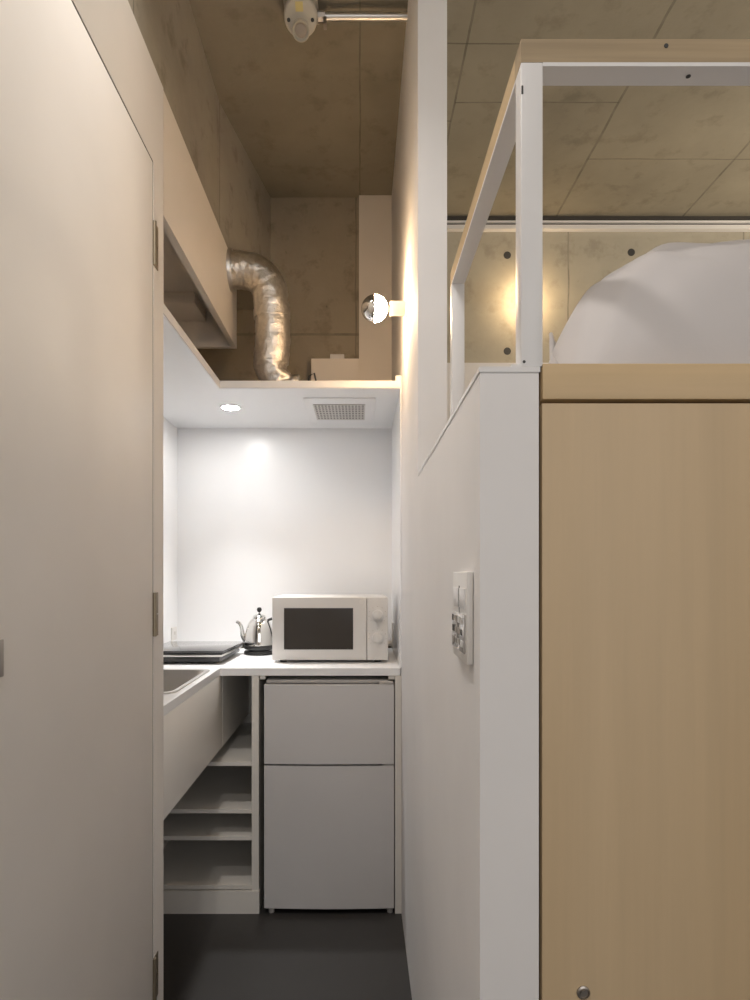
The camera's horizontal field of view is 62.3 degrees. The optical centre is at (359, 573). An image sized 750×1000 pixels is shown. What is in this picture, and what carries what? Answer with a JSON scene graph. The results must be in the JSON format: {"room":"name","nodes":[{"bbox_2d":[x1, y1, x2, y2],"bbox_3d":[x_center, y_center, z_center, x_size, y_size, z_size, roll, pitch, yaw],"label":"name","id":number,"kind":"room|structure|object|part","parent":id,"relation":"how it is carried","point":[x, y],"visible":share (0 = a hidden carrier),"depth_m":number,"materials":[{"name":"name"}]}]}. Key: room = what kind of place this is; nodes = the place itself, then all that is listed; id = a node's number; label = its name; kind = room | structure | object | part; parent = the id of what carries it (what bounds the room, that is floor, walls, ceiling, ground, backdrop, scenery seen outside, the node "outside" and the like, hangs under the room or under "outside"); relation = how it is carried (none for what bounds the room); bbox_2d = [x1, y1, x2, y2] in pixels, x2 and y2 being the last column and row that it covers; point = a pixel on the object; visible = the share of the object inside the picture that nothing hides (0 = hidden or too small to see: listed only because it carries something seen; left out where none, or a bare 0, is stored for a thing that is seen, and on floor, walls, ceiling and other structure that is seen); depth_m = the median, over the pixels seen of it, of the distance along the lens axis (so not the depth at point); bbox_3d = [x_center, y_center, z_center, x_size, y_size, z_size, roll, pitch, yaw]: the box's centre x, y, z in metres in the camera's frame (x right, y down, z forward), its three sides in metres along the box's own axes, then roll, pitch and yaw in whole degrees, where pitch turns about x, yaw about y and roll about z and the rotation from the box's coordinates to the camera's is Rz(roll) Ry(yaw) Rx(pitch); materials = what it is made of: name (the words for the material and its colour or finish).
{"room":"studio apartment","nodes":[
{"label":"studio apartment","id":0,"kind":"room"},
{"bbox_2d":[72,0,162,999],"bbox_3d":[-0.570,-0.013,-0.480,0.100,2.545,4.240,0,0,0],"label":"wall","id":1,"kind":"structure","parent":0,"point":[112,26],"depth_m":1.57,"materials":[{"name":"paint"}]},
{"bbox_2d":[0,0,157,999],"bbox_3d":[-0.535,0.106,1.191,0.046,2.289,0.802,0,0,0],"label":"door","id":2,"kind":"structure","parent":1,"relation":"in","point":[79,231],"depth_m":1.11,"materials":[{"name":"paint"}]},
{"bbox_3d":[-0.519,0.122,0.874,0.003,0.054,0.057,0,0,0],"label":"flush handle","id":3,"kind":"part","parent":2,"relation":"part of","materials":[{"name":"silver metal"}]},
{"bbox_2d":[163,90,236,348],"bbox_3d":[-0.693,-1.117,2.132,0.343,0.331,0.975,0,0,0],"label":"range hood","id":4,"kind":"object","parent":1,"relation":"attached to","point":[197,293],"visible":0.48,"depth_m":2.12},
{"bbox_2d":[128,0,270,309],"bbox_3d":[-0.744,-1.565,0.215,0.613,0.550,5.630,0,0,0],"label":"wall","id":5,"kind":"structure","parent":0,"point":[240,202],"depth_m":2.21,"materials":[{"name":"concrete"}]},
{"bbox_2d":[163,417,391,642],"bbox_3d":[-0.357,-0.182,2.297,1.015,1.015,1.315,0,0,0],"label":"wall","id":6,"kind":"structure","parent":0,"point":[252,517],"depth_m":2.93,"materials":[{"name":"white paint"}]},
{"bbox_2d":[171,627,176,640],"bbox_3d":[-0.858,0.275,2.860,0.007,0.060,0.070,0,0,0],"label":"wall outlet","id":7,"kind":"object","parent":6,"relation":"attached to","point":[173,629],"visible":1,"depth_m":2.84,"materials":[{"name":"plastic"}]},
{"bbox_2d":[163,897,411,999],"bbox_3d":[1.125,1.285,0.300,4.350,0.050,6.000,0,0,0],"label":"floor","id":8,"kind":"structure","parent":0,"point":[283,954],"depth_m":2.04,"materials":[{"name":"plastic"}]},
{"bbox_2d":[163,676,269,913],"bbox_3d":[-0.610,0.819,2.609,0.471,0.882,0.622,0,0,0],"label":"shelf unit","id":9,"kind":"object","parent":8,"relation":"on","point":[213,837],"visible":0.41,"depth_m":2.39,"materials":[{"name":"white wood"}]},
{"bbox_3d":[-0.615,1.163,2.604,0.423,0.015,0.602,0,0,0],"label":"shelf","id":10,"kind":"part","parent":9,"relation":"part of","materials":[{"name":"white wood"}]},
{"bbox_3d":[-0.615,0.982,2.604,0.423,0.015,0.602,0,0,0],"label":"shelf","id":11,"kind":"part","parent":9,"relation":"part of","materials":[{"name":"white wood"}]},
{"bbox_3d":[-0.615,0.881,2.604,0.423,0.015,0.602,0,0,0],"label":"shelf","id":12,"kind":"part","parent":9,"relation":"part of","materials":[{"name":"white wood"}]},
{"bbox_3d":[-0.615,0.706,2.604,0.423,0.015,0.602,0,0,0],"label":"shelf","id":13,"kind":"part","parent":9,"relation":"part of","materials":[{"name":"white wood"}]},
{"bbox_3d":[-0.615,0.776,2.913,0.423,0.797,0.014,0,0,0],"label":"panel","id":14,"kind":"part","parent":9,"relation":"part of","materials":[{"name":"white wood"}]},
{"bbox_2d":[163,648,399,715],"bbox_3d":[-0.358,0.363,2.285,1.014,0.027,1.290,0,0,0],"label":"countertop","id":15,"kind":"structure","parent":9,"relation":"on","point":[238,664],"depth_m":2.30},
{"bbox_2d":[163,669,209,693],"bbox_3d":[-0.679,0.432,2.037,0.276,0.172,0.457,0,0,0],"label":"sink","id":16,"kind":"object","parent":15,"relation":"in","point":[174,680],"visible":0.12,"depth_m":2.24,"materials":[{"name":"metal"}]},
{"bbox_2d":[163,676,221,819],"bbox_3d":[-0.529,0.515,1.995,0.018,0.276,0.700,0,0,0],"label":"apron","id":17,"kind":"object","parent":15,"relation":"hanging from","point":[192,731],"visible":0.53,"depth_m":1.89,"materials":[{"name":"white wood"}]},
{"bbox_2d":[163,641,243,662],"bbox_3d":[-0.677,0.323,2.567,0.330,0.053,0.347,0,0,0],"label":"cooktop","id":18,"kind":"object","parent":15,"relation":"in","point":[173,651],"visible":0.77,"depth_m":2.44,"materials":[{"name":"black glass"}]},
{"bbox_3d":[-0.677,0.301,2.567,0.330,0.008,0.347,0,0,0],"label":"glass","id":19,"kind":"part","parent":18,"relation":"part of","materials":[{"name":"black glass"}]},
{"bbox_2d":[236,607,271,655],"bbox_3d":[-0.445,0.247,2.705,0.154,0.204,0.134,0,0,-43],"label":"electric kettle","id":20,"kind":"object","parent":15,"relation":"on","point":[257,637],"visible":0.9,"depth_m":2.66,"materials":[{"name":"silver metal"}]},
{"bbox_3d":[-0.511,0.252,2.700,0.061,0.102,0.032,0,0,0],"label":"spout","id":21,"kind":"part","parent":20,"relation":"part of","materials":[{"name":"metal"}]},
{"bbox_3d":[-0.440,0.178,2.710,0.060,0.027,0.060,0,0,0],"label":"lid","id":22,"kind":"part","parent":20,"relation":"part of","materials":[{"name":"metal"}]},
{"bbox_2d":[272,594,387,661],"bbox_3d":[-0.118,0.220,2.593,0.456,0.259,0.354,0,0,0],"label":"microwave","id":23,"kind":"object","parent":15,"relation":"on","point":[304,626],"visible":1,"depth_m":2.44,"materials":[{"name":"white metal"}]},
{"bbox_3d":[-0.118,0.215,2.611,0.456,0.249,0.318,0,0,0],"label":"casing","id":24,"kind":"part","parent":23,"relation":"part of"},
{"bbox_3d":[0.069,0.215,2.446,0.082,0.247,0.012,0,0,0],"label":"control panel","id":25,"kind":"part","parent":23,"relation":"part of","materials":[{"name":"white plastic"}]},
{"bbox_2d":[264,676,393,912],"bbox_3d":[-0.115,0.827,2.570,0.481,0.866,0.560,0,0,0],"label":"refrigerator","id":26,"kind":"object","parent":8,"relation":"on","point":[329,740],"visible":0.88,"depth_m":2.29,"materials":[{"name":"plastic"}]},
{"bbox_3d":[-0.115,0.975,2.315,0.481,0.527,0.050,0,0,0],"label":"fridge door","id":27,"kind":"part","parent":26,"relation":"part of","materials":[{"name":"silver metal"}]},
{"bbox_3d":[-0.115,0.556,2.315,0.481,0.293,0.050,0,0,0],"label":"freezer door","id":28,"kind":"part","parent":26,"relation":"part of","materials":[{"name":"silver metal"}]},
{"bbox_2d":[450,39,749,999],"bbox_3d":[1.197,0.286,1.976,2.005,1.947,2.367,0,0,0],"label":"bed","id":29,"kind":"object","parent":8,"relation":"on","point":[644,469],"visible":0.84,"depth_m":0.80,"materials":[{"name":"brown wood"}]},
{"bbox_3d":[0.221,-0.462,1.406,0.028,0.390,0.028,0,0,0],"label":"post","id":30,"kind":"part","parent":29,"relation":"part of","materials":[{"name":"white metal"}]},
{"bbox_3d":[0.221,-0.654,1.108,0.028,0.005,0.568,0,0,0],"label":"rail","id":31,"kind":"part","parent":29,"relation":"part of","materials":[{"name":"white metal"}]},
{"bbox_3d":[0.221,-0.462,0.810,0.028,0.390,0.028,0,0,0],"label":"post","id":32,"kind":"part","parent":29,"relation":"part of","materials":[{"name":"white metal"}]},
{"bbox_3d":[1.217,0.520,0.806,1.966,1.479,0.020,0,0,0],"label":"panel","id":33,"kind":"part","parent":29,"relation":"part of","materials":[{"name":"brown wood"}]},
{"bbox_3d":[1.198,-0.654,0.812,1.927,0.005,0.032,0,0,0],"label":"rail","id":34,"kind":"part","parent":29,"relation":"part of","materials":[{"name":"white metal"}]},
{"bbox_2d":[548,239,749,363],"bbox_3d":[1.214,-0.398,1.891,1.884,0.360,2.116,0,0,0],"label":"duvet","id":35,"kind":"object","parent":29,"relation":"on","point":[675,302],"visible":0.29,"depth_m":0.87,"materials":[{"name":"white fabric"}]},
{"bbox_2d":[197,197,391,647],"bbox_3d":[-0.409,-0.290,3.080,1.281,3.100,0.100,0,0,0],"label":"wall","id":36,"kind":"structure","parent":0,"point":[315,240],"depth_m":3.03,"materials":[{"name":"concrete"}]},
{"bbox_2d":[311,195,391,380],"bbox_3d":[-0.039,-1.278,2.990,0.386,1.123,0.080,0,0,0],"label":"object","id":37,"kind":"structure","parent":36,"relation":"attached to","point":[374,363],"depth_m":3.01,"materials":[{"name":"beige wood"}]},
{"bbox_2d":[330,354,343,358],"bbox_3d":[-0.109,-1.038,2.978,0.068,0.024,0.045,0,0,0],"label":"cap","id":38,"kind":"object","parent":37,"relation":"on","point":[332,356],"visible":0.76,"depth_m":2.96,"materials":[{"name":"white paint"}]},
{"bbox_2d":[392,0,538,999],"bbox_3d":[0.193,-0.290,1.998,0.077,3.100,2.404,0,0,0],"label":"wall","id":39,"kind":"structure","parent":0,"point":[478,488],"depth_m":1.01,"materials":[{"name":"white paint"}]},
{"bbox_2d":[163,303,400,427],"bbox_3d":[-0.356,-0.703,2.335,1.018,0.028,1.390,0,0,0],"label":"dropped ceiling","id":40,"kind":"structure","parent":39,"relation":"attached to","point":[193,395],"depth_m":2.39,"materials":[{"name":"white paint"}]},
{"bbox_2d":[219,404,241,410],"bbox_3d":[-0.535,-0.686,2.560,0.092,0.004,0.092,0,0,0],"label":"recessed light","id":41,"kind":"object","parent":40,"relation":"attached to","point":[230,407],"visible":1,"depth_m":2.55,"materials":[{"name":"white"}]},
{"bbox_2d":[226,248,299,380],"bbox_3d":[-0.383,-1.011,2.496,0.275,0.574,0.172,0,0,0],"label":"duct","id":42,"kind":"object","parent":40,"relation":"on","point":[252,272],"visible":0.84,"depth_m":2.44,"materials":[{"name":"metal"}]},
{"bbox_2d":[303,398,375,421],"bbox_3d":[-0.080,-0.684,2.610,0.284,0.009,0.380,0,0,0],"label":"exhaust vent","id":43,"kind":"object","parent":40,"relation":"attached to","point":[318,409],"visible":1,"depth_m":2.56,"materials":[{"name":"white plastic"}]},
{"bbox_2d":[313,404,364,419],"bbox_3d":[-0.085,-0.681,2.615,0.211,0.003,0.240,0,0,0],"label":"grille","id":44,"kind":"object","parent":43,"relation":"attached to","point":[320,411],"depth_m":2.61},
{"bbox_2d":[361,294,407,322],"bbox_3d":[0.079,-0.869,2.030,0.150,0.086,0.086,0,0,0],"label":"globe lamp","id":45,"kind":"object","parent":39,"relation":"attached to","point":[374,308],"visible":1,"depth_m":2.01,"materials":[{"name":"glass"}]},
{"bbox_3d":[0.025,-0.869,2.030,0.043,0.086,0.086,0,0,0],"label":"mirror crown","id":46,"kind":"part","parent":45,"relation":"part of","materials":[{"name":"metal"}]},
{"bbox_3d":[0.067,-0.869,2.030,0.040,0.086,0.086,0,0,0],"label":"glass globe","id":47,"kind":"part","parent":45,"relation":"part of","materials":[{"name":"white glass"}]},
{"bbox_2d":[390,301,405,315],"bbox_3d":[0.123,-0.869,2.030,0.049,0.046,0.046,0,0,0],"label":"socket","id":48,"kind":"object","parent":45,"relation":"attached to","point":[397,308],"depth_m":2.01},
{"bbox_3d":[0.151,-0.869,2.030,0.006,0.056,0.056,0,0,0],"label":"wall plate","id":49,"kind":"part","parent":45,"relation":"part of","materials":[{"name":"white metal"}]},
{"bbox_2d":[388,622,392,648],"bbox_3d":[0.136,0.278,2.820,0.028,0.115,0.080,0,0,0],"label":"wall outlet","id":50,"kind":"object","parent":39,"relation":"attached to","point":[390,643],"visible":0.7,"depth_m":2.81,"materials":[{"name":"plastic"}]},
{"bbox_3d":[0.147,0.278,2.820,0.005,0.115,0.080,0,0,0],"label":"plate","id":51,"kind":"part","parent":50,"relation":"part of","materials":[{"name":"plastic"}]},
{"bbox_2d":[392,388,400,667],"bbox_3d":[0.152,-0.171,2.628,0.004,1.039,0.653,0,0,0],"label":"trim","id":52,"kind":"structure","parent":39,"relation":"attached to","point":[396,426],"depth_m":2.55,"materials":[{"name":"white paint"}]},
{"bbox_2d":[392,376,400,913],"bbox_3d":[0.142,0.262,2.625,0.024,1.997,0.650,0,0,0],"label":"trim","id":53,"kind":"structure","parent":39,"relation":"attached to","point":[397,681],"depth_m":2.30,"materials":[{"name":"white paint"}]},
{"bbox_2d":[452,572,472,664],"bbox_3d":[0.148,0.060,0.902,0.012,0.126,0.124,0,0,0],"label":"wall control panel","id":54,"kind":"object","parent":39,"relation":"attached to","point":[462,612],"visible":1,"depth_m":0.86,"materials":[{"name":"plastic"}]},
{"bbox_2d":[453,587,458,606],"bbox_3d":[0.144,0.034,0.932,0.002,0.028,0.048,0,0,0],"label":"rocker switch","id":55,"kind":"object","parent":54,"relation":"attached to","point":[455,589],"depth_m":0.93,"materials":[{"name":"white plastic"}]},
{"bbox_2d":[459,588,464,608],"bbox_3d":[0.144,0.034,0.873,0.002,0.028,0.046,0,0,0],"label":"rocker switch","id":56,"kind":"object","parent":54,"relation":"attached to","point":[461,590],"depth_m":0.87,"materials":[{"name":"white plastic"}]},
{"bbox_2d":[418,366,539,475],"bbox_3d":[0.192,-0.263,1.220,0.078,0.007,0.850,0,0,0],"label":"trim","id":57,"kind":"structure","parent":39,"relation":"on","point":[481,368],"depth_m":0.80,"materials":[{"name":"white wood"}]},
{"bbox_2d":[189,0,749,215],"bbox_3d":[1.125,-1.890,0.300,4.350,0.100,6.000,0,0,0],"label":"ceiling","id":58,"kind":"structure","parent":0,"point":[317,116],"depth_m":2.46,"materials":[{"name":"concrete"}]},
{"bbox_2d":[283,0,318,42],"bbox_3d":[-0.190,-1.790,2.002,0.110,0.131,0.125,0,0,0],"label":"junction box","id":59,"kind":"object","parent":58,"relation":"attached to","point":[300,16],"visible":0.98,"depth_m":1.98,"materials":[{"name":"plastic"}]},
{"bbox_3d":[-0.190,-1.834,2.010,0.110,0.012,0.110,0,0,0],"label":"mounting plate","id":60,"kind":"part","parent":59,"relation":"part of","materials":[{"name":"plastic"}]},
{"bbox_2d":[317,10,407,29],"bbox_3d":[0.008,-1.794,2.005,0.290,0.049,0.034,0,0,0],"label":"conduit pipe","id":61,"kind":"object","parent":58,"relation":"attached to","point":[324,17],"visible":0.98,"depth_m":2.00,"materials":[{"name":"metal"}]},
{"bbox_2d":[447,216,749,231],"bbox_3d":[1.712,-1.802,3.183,2.957,0.073,0.031,0,0,0],"label":"rail","id":62,"kind":"object","parent":58,"relation":"attached to","point":[454,223],"visible":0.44,"depth_m":3.17,"materials":[{"name":"metal"}]},
{"bbox_2d":[447,232,749,362],"bbox_3d":[1.716,-0.290,3.249,2.969,3.100,0.102,0,0,0],"label":"wall","id":63,"kind":"structure","parent":0,"point":[573,262],"depth_m":3.20,"materials":[{"name":"concrete"}]},
{"bbox_2d":[447,363,547,421],"bbox_3d":[1.716,0.090,3.185,2.969,2.340,0.030,0,0,0],"label":"trim","id":64,"kind":"structure","parent":63,"relation":"attached to","point":[470,369],"depth_m":3.17,"materials":[{"name":"white paint"}]}
]}

